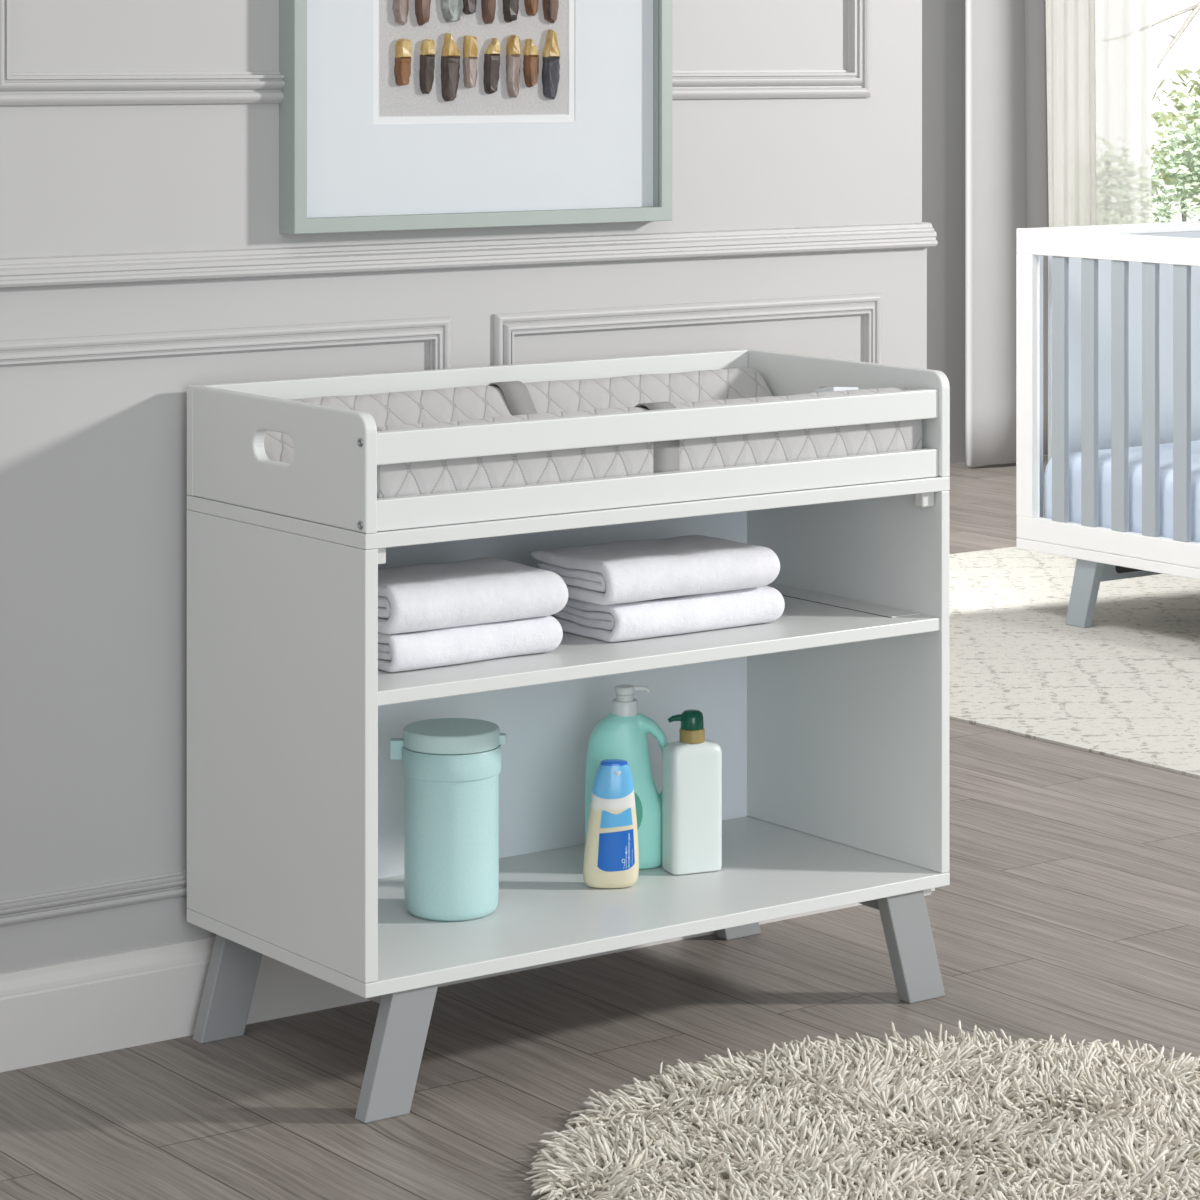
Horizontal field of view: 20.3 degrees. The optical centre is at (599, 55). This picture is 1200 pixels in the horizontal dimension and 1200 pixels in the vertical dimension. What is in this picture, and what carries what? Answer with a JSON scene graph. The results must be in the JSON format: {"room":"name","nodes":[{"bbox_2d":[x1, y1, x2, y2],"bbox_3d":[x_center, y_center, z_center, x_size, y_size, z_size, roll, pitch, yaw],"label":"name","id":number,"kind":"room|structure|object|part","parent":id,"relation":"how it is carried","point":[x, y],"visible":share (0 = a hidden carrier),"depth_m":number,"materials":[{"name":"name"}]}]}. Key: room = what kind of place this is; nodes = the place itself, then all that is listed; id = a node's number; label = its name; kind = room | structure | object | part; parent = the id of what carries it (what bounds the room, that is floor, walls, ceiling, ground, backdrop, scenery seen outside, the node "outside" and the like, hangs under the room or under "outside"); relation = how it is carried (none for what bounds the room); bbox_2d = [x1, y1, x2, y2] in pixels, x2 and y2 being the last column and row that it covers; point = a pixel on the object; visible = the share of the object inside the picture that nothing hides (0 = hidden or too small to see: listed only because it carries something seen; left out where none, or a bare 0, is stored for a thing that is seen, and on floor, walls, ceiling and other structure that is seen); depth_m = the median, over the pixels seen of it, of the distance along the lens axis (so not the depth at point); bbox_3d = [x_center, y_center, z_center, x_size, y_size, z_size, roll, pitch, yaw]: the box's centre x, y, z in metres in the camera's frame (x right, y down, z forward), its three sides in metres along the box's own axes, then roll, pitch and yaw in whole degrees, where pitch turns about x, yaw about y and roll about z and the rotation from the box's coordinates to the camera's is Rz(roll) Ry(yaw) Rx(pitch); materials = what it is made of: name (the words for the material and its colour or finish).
{"room":"children's room","nodes":[
{"label":"children's room","id":0,"kind":"room"},
{"bbox_2d":[0,0,926,973],"bbox_3d":[-1.684,-0.080,3.979,5.394,2.900,0.130,0,0,-36],"label":"wall","id":1,"kind":"structure","parent":0,"point":[93,454],"depth_m":4.68,"materials":[{"name":"paint"}]},
{"bbox_2d":[0,316,450,926],"bbox_3d":[-0.789,0.781,4.542,1.404,0.791,0.016,0,0,-36],"label":"trim","id":2,"kind":"structure","parent":1,"relation":"attached to","point":[435,330],"depth_m":4.67,"materials":[{"name":"paint"}]},
{"bbox_2d":[0,0,869,105],"bbox_3d":[-0.198,-0.556,4.969,1.571,1.248,0.022,0,0,-36],"label":"trim","id":3,"kind":"structure","parent":1,"relation":"attached to","point":[16,88],"depth_m":4.73,"materials":[{"name":"paint"}]},
{"bbox_2d":[0,888,934,1071],"bbox_3d":[-1.643,1.305,3.925,5.397,0.129,0.026,0,0,-36],"label":"baseboard","id":4,"kind":"structure","parent":1,"relation":"attached to","point":[95,1005],"depth_m":4.63,"materials":[{"name":"paint"}]},
{"bbox_2d":[0,222,937,287],"bbox_3d":[-1.644,0.294,3.926,5.397,0.040,0.042,0,0,-36],"label":"trim","id":5,"kind":"structure","parent":1,"relation":"attached to","point":[286,261],"depth_m":4.93,"materials":[{"name":"paint"}]},
{"bbox_2d":[279,0,671,233],"bbox_3d":[-0.173,-0.136,4.967,0.673,0.778,0.042,0,0,-36],"label":"picture frame","id":6,"kind":"object","parent":1,"relation":"attached to","point":[395,115],"visible":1,"depth_m":4.95,"materials":[{"name":"wood"}]},
{"bbox_2d":[493,293,880,364],"bbox_3d":[0.150,0.781,5.223,0.759,0.791,0.016,0,0,-36],"label":"trim","id":7,"kind":"structure","parent":1,"relation":"attached to","point":[506,326],"depth_m":5.21,"materials":[{"name":"paint"}]},
{"bbox_2d":[0,455,1199,1199],"bbox_3d":[1.665,1.395,5.839,13.000,0.050,10.200,0,0,-36],"label":"floor","id":8,"kind":"structure","parent":0,"point":[1070,905],"depth_m":4.78,"materials":[{"name":"grey wood"}]},
{"bbox_2d":[187,349,949,1122],"bbox_3d":[-0.033,0.915,4.775,1.005,0.910,0.471,0,0,-36],"label":"table","id":9,"kind":"object","parent":8,"relation":"on","point":[828,718],"visible":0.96,"depth_m":4.67,"materials":[{"name":"white paint"}]},
{"bbox_3d":[-0.515,1.288,4.688,0.113,0.162,0.026,0,0,-36],"label":"leg","id":10,"kind":"part","parent":9,"relation":"part of","materials":[{"name":"grey paint"}]},
{"bbox_3d":[-0.431,0.911,4.487,0.020,0.555,0.470,0,0,-36],"label":"panel","id":11,"kind":"part","parent":9,"relation":"part of","materials":[{"name":"white paint"}]},
{"bbox_2d":[194,386,376,533],"bbox_3d":[-0.425,0.536,4.479,0.018,0.152,0.453,0,0,-36],"label":"panel","id":12,"kind":"object","parent":9,"relation":"on","point":[329,486],"depth_m":4.45,"materials":[{"name":"wood"}]},
{"bbox_3d":[-0.263,1.288,4.341,0.113,0.162,0.026,0,0,-36],"label":"leg","id":13,"kind":"part","parent":9,"relation":"part of","materials":[{"name":"grey paint"}]},
{"bbox_2d":[390,718,505,920],"bbox_3d":[-0.208,1.060,4.654,0.143,0.256,0.138,0,0,-36],"label":"lidded canister","id":14,"kind":"object","parent":9,"relation":"on","point":[451,767],"visible":1,"depth_m":4.60,"materials":[{"name":"green plastic"}]},
{"bbox_3d":[-0.206,0.945,4.656,0.134,0.024,0.134,0,0,-36],"label":"lid","id":15,"kind":"part","parent":14,"relation":"part of","materials":[{"name":"green plastic"}]},
{"bbox_2d":[378,615,562,671],"bbox_3d":[-0.208,0.791,4.565,0.277,0.052,0.174,0,0,-36],"label":"folded towel","id":16,"kind":"object","parent":9,"relation":"on","point":[398,652],"visible":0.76,"depth_m":4.49,"materials":[{"name":"white fabric"}]},
{"bbox_2d":[378,557,567,633],"bbox_3d":[-0.206,0.734,4.560,0.284,0.065,0.179,0,0,-36],"label":"folded towel","id":17,"kind":"object","parent":16,"relation":"on","point":[430,596],"visible":0.88,"depth_m":4.50,"materials":[{"name":"white fabric"}]},
{"bbox_3d":[-0.164,0.911,4.957,0.965,0.556,0.010,0,0,-36],"label":"panel","id":18,"kind":"part","parent":9,"relation":"part of","materials":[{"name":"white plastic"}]},
{"bbox_3d":[-0.034,0.623,4.775,1.000,0.020,0.471,0,0,-36],"label":"panel","id":19,"kind":"part","parent":9,"relation":"part of","materials":[{"name":"white paint"}]},
{"bbox_3d":[-0.034,1.198,4.775,1.000,0.019,0.471,0,0,-36],"label":"panel","id":20,"kind":"part","parent":9,"relation":"part of","materials":[{"name":"white paint"}]},
{"bbox_2d":[264,367,921,497],"bbox_3d":[-0.030,0.545,4.782,0.934,0.134,0.422,0,0,-36],"label":"changing pad","id":21,"kind":"object","parent":9,"relation":"on","point":[510,400],"visible":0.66,"depth_m":4.75,"materials":[{"name":"grey fabric"}]},
{"bbox_2d":[583,759,638,887],"bbox_3d":[0.016,1.098,4.794,0.080,0.180,0.043,0,0,-6],"label":"wash bottle","id":22,"kind":"object","parent":9,"relation":"on","point":[611,851],"visible":1,"depth_m":4.78,"materials":[{"name":"plastic"}]},
{"bbox_2d":[585,685,667,868],"bbox_3d":[0.043,1.057,4.920,0.129,0.264,0.073,0,0,-4],"label":"pump bottle","id":23,"kind":"object","parent":9,"relation":"on","point":[621,734],"visible":0.69,"depth_m":4.90,"materials":[{"name":"teal plastic"}]},
{"bbox_3d":[0.096,0.592,4.597,0.965,0.040,0.019,0,0,-36],"label":"tray rail","id":24,"kind":"part","parent":9,"relation":"part of","materials":[{"name":"white paint"}]},
{"bbox_3d":[0.096,0.506,4.597,0.965,0.042,0.019,0,0,-36],"label":"tray rail","id":25,"kind":"part","parent":9,"relation":"part of","materials":[{"name":"white paint"}]},
{"bbox_2d":[378,596,939,705],"bbox_3d":[-0.029,0.826,4.771,0.965,0.018,0.451,0,0,-36],"label":"shelf","id":26,"kind":"object","parent":9,"relation":"attached to","point":[805,622],"depth_m":4.65,"materials":[{"name":"white paint"}]},
{"bbox_2d":[554,586,784,641],"bbox_3d":[0.096,0.789,4.801,0.306,0.055,0.179,0,0,-36],"label":"folded towel","id":27,"kind":"object","parent":9,"relation":"on","point":[764,604],"visible":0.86,"depth_m":4.72,"materials":[{"name":"white fabric"}]},
{"bbox_2d":[531,535,779,604],"bbox_3d":[0.082,0.731,4.781,0.314,0.061,0.195,0,0,-36],"label":"folded towel","id":28,"kind":"object","parent":27,"relation":"on","point":[619,572],"visible":0.97,"depth_m":4.71,"materials":[{"name":"white fabric"}]},
{"bbox_2d":[662,709,721,874],"bbox_3d":[0.134,1.071,4.890,0.081,0.234,0.050,0,0,-22],"label":"pump bottle","id":29,"kind":"object","parent":9,"relation":"on","point":[691,765],"visible":1,"depth_m":4.87,"materials":[{"name":"plastic"}]},
{"bbox_3d":[0.199,1.288,5.205,0.113,0.162,0.026,0,0,-36],"label":"leg","id":30,"kind":"part","parent":9,"relation":"part of","materials":[{"name":"grey paint"}]},
{"bbox_3d":[0.365,0.911,5.064,0.016,0.555,0.470,0,0,-36],"label":"panel","id":31,"kind":"part","parent":9,"relation":"part of","materials":[{"name":"white paint"}]},
{"bbox_2d":[748,350,949,476],"bbox_3d":[0.370,0.536,5.056,0.018,0.152,0.453,0,0,-36],"label":"panel","id":32,"kind":"object","parent":9,"relation":"on","point":[785,374],"depth_m":5.00,"materials":[{"name":"wood"}]},
{"bbox_3d":[0.450,1.288,4.858,0.113,0.162,0.026,0,0,-36],"label":"leg","id":33,"kind":"part","parent":9,"relation":"part of","materials":[{"name":"grey paint"}]},
{"bbox_2d":[524,1020,1199,1199],"bbox_3d":[0.481,1.343,4.067,1.145,0.053,1.136,0,0,-3],"label":"shag rug","id":34,"kind":"object","parent":8,"relation":"on","point":[959,1117],"visible":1,"depth_m":4.20,"materials":[{"name":"beige carpet"}]},
{"bbox_2d":[965,0,1048,465],"bbox_3d":[1.388,0.054,11.256,0.090,2.608,0.458,0,0,41],"label":"drape","id":35,"kind":"object","parent":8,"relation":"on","point":[1006,136],"visible":0.74,"depth_m":11.14,"materials":[{"name":"grey fabric"}]},
{"bbox_2d":[949,547,1199,777],"bbox_3d":[2.087,1.367,7.449,2.828,0.006,4.112,0,0,-36],"label":"area rug","id":36,"kind":"object","parent":8,"relation":"on","point":[1125,686],"visible":0.4,"depth_m":7.57,"materials":[{"name":"beige carpet"}]},
{"bbox_2d":[1016,221,1199,627],"bbox_3d":[1.725,0.892,7.801,0.740,0.944,1.407,0,0,-36],"label":"crib","id":37,"kind":"object","parent":36,"relation":"on","point":[1124,299],"visible":0.99,"depth_m":8.02,"materials":[{"name":"white paint"}]},
{"bbox_3d":[1.039,0.800,8.138,0.026,0.637,0.056,0,0,-36],"label":"post","id":38,"kind":"part","parent":37,"relation":"part of","materials":[{"name":"white paint"}]},
{"bbox_3d":[1.157,1.281,7.997,0.026,0.165,0.108,0,0,-36],"label":"leg","id":39,"kind":"part","parent":37,"relation":"part of","materials":[{"name":"paint"}]},
{"bbox_3d":[1.436,0.450,7.591,0.026,0.062,1.407,0,0,-36],"label":"rail","id":40,"kind":"part","parent":37,"relation":"part of","materials":[{"name":"white paint"}]},
{"bbox_3d":[1.436,1.145,7.591,0.026,0.054,1.407,0,0,-36],"label":"rail","id":41,"kind":"part","parent":37,"relation":"part of","materials":[{"name":"white paint"}]},
{"bbox_3d":[1.725,1.186,7.801,0.740,0.026,1.407,0,0,-36],"label":"frame","id":42,"kind":"part","parent":37,"relation":"part of","materials":[{"name":"white paint"}]},
{"bbox_3d":[1.318,0.432,8.362,0.688,0.024,0.020,0,0,-36],"label":"rail","id":43,"kind":"part","parent":37,"relation":"part of","materials":[{"name":"white paint"}]},
{"bbox_2d":[1044,440,1199,542],"bbox_3d":[1.722,1.066,7.804,0.660,0.212,1.326,0,0,-36],"label":"mattress","id":44,"kind":"object","parent":37,"relation":"on","point":[1166,450],"visible":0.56,"depth_m":7.96,"materials":[{"name":"white fabric"}]},
{"bbox_2d":[922,0,964,462],"bbox_3d":[0.571,-0.080,10.925,8.800,2.900,0.160,0,0,-36],"label":"wall","id":45,"kind":"structure","parent":0,"point":[943,21],"depth_m":11.26,"materials":[{"name":"paint"}]},
{"bbox_2d":[1046,0,1096,226],"bbox_3d":[1.698,0.012,11.591,0.605,2.485,0.029,0,0,-36],"label":"sheer curtain","id":46,"kind":"object","parent":45,"relation":"hanging from","point":[1070,24],"visible":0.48,"depth_m":11.53,"materials":[{"name":"white fabric"}]},
{"label":"outside","id":47,"kind":"structure","parent":0,"visible":0},
{"bbox_3d":[-2.535,1.795,24.409,24.000,0.050,24.800,0,0,-36],"label":"ground","id":48,"kind":"structure","parent":47,"visible":0},
{"bbox_2d":[1096,135,1179,224],"bbox_3d":[3.139,1.119,20.820,0.893,1.305,0.706,0,0,-36],"label":"young tree","id":49,"kind":"object","parent":48,"relation":"on","point":[1105,216],"visible":0.45,"depth_m":20.75,"materials":[{"name":"green plant"}]},
{"bbox_2d":[1095,1,1199,67],"bbox_3d":[3.641,-0.130,19.327,2.040,3.805,0.251,0,0,-21],"label":"bare tree","id":50,"kind":"object","parent":48,"relation":"on","point":[1195,9],"visible":0.94,"depth_m":19.24,"materials":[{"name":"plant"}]},
{"bbox_2d":[1125,93,1199,222],"bbox_3d":[3.420,0.988,19.264,0.677,1.566,0.971,0,0,26],"label":"young tree","id":51,"kind":"object","parent":48,"relation":"on","point":[1178,164],"visible":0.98,"depth_m":19.07,"materials":[{"name":"green plant"}]},
{"bbox_2d":[1145,66,1199,212],"bbox_3d":[4.520,0.913,25.355,1.412,1.716,1.282,0,0,-36],"label":"tree","id":52,"kind":"object","parent":48,"relation":"on","point":[1184,72],"visible":0.23,"depth_m":25.61,"materials":[{"name":"green plant"}]}
]}

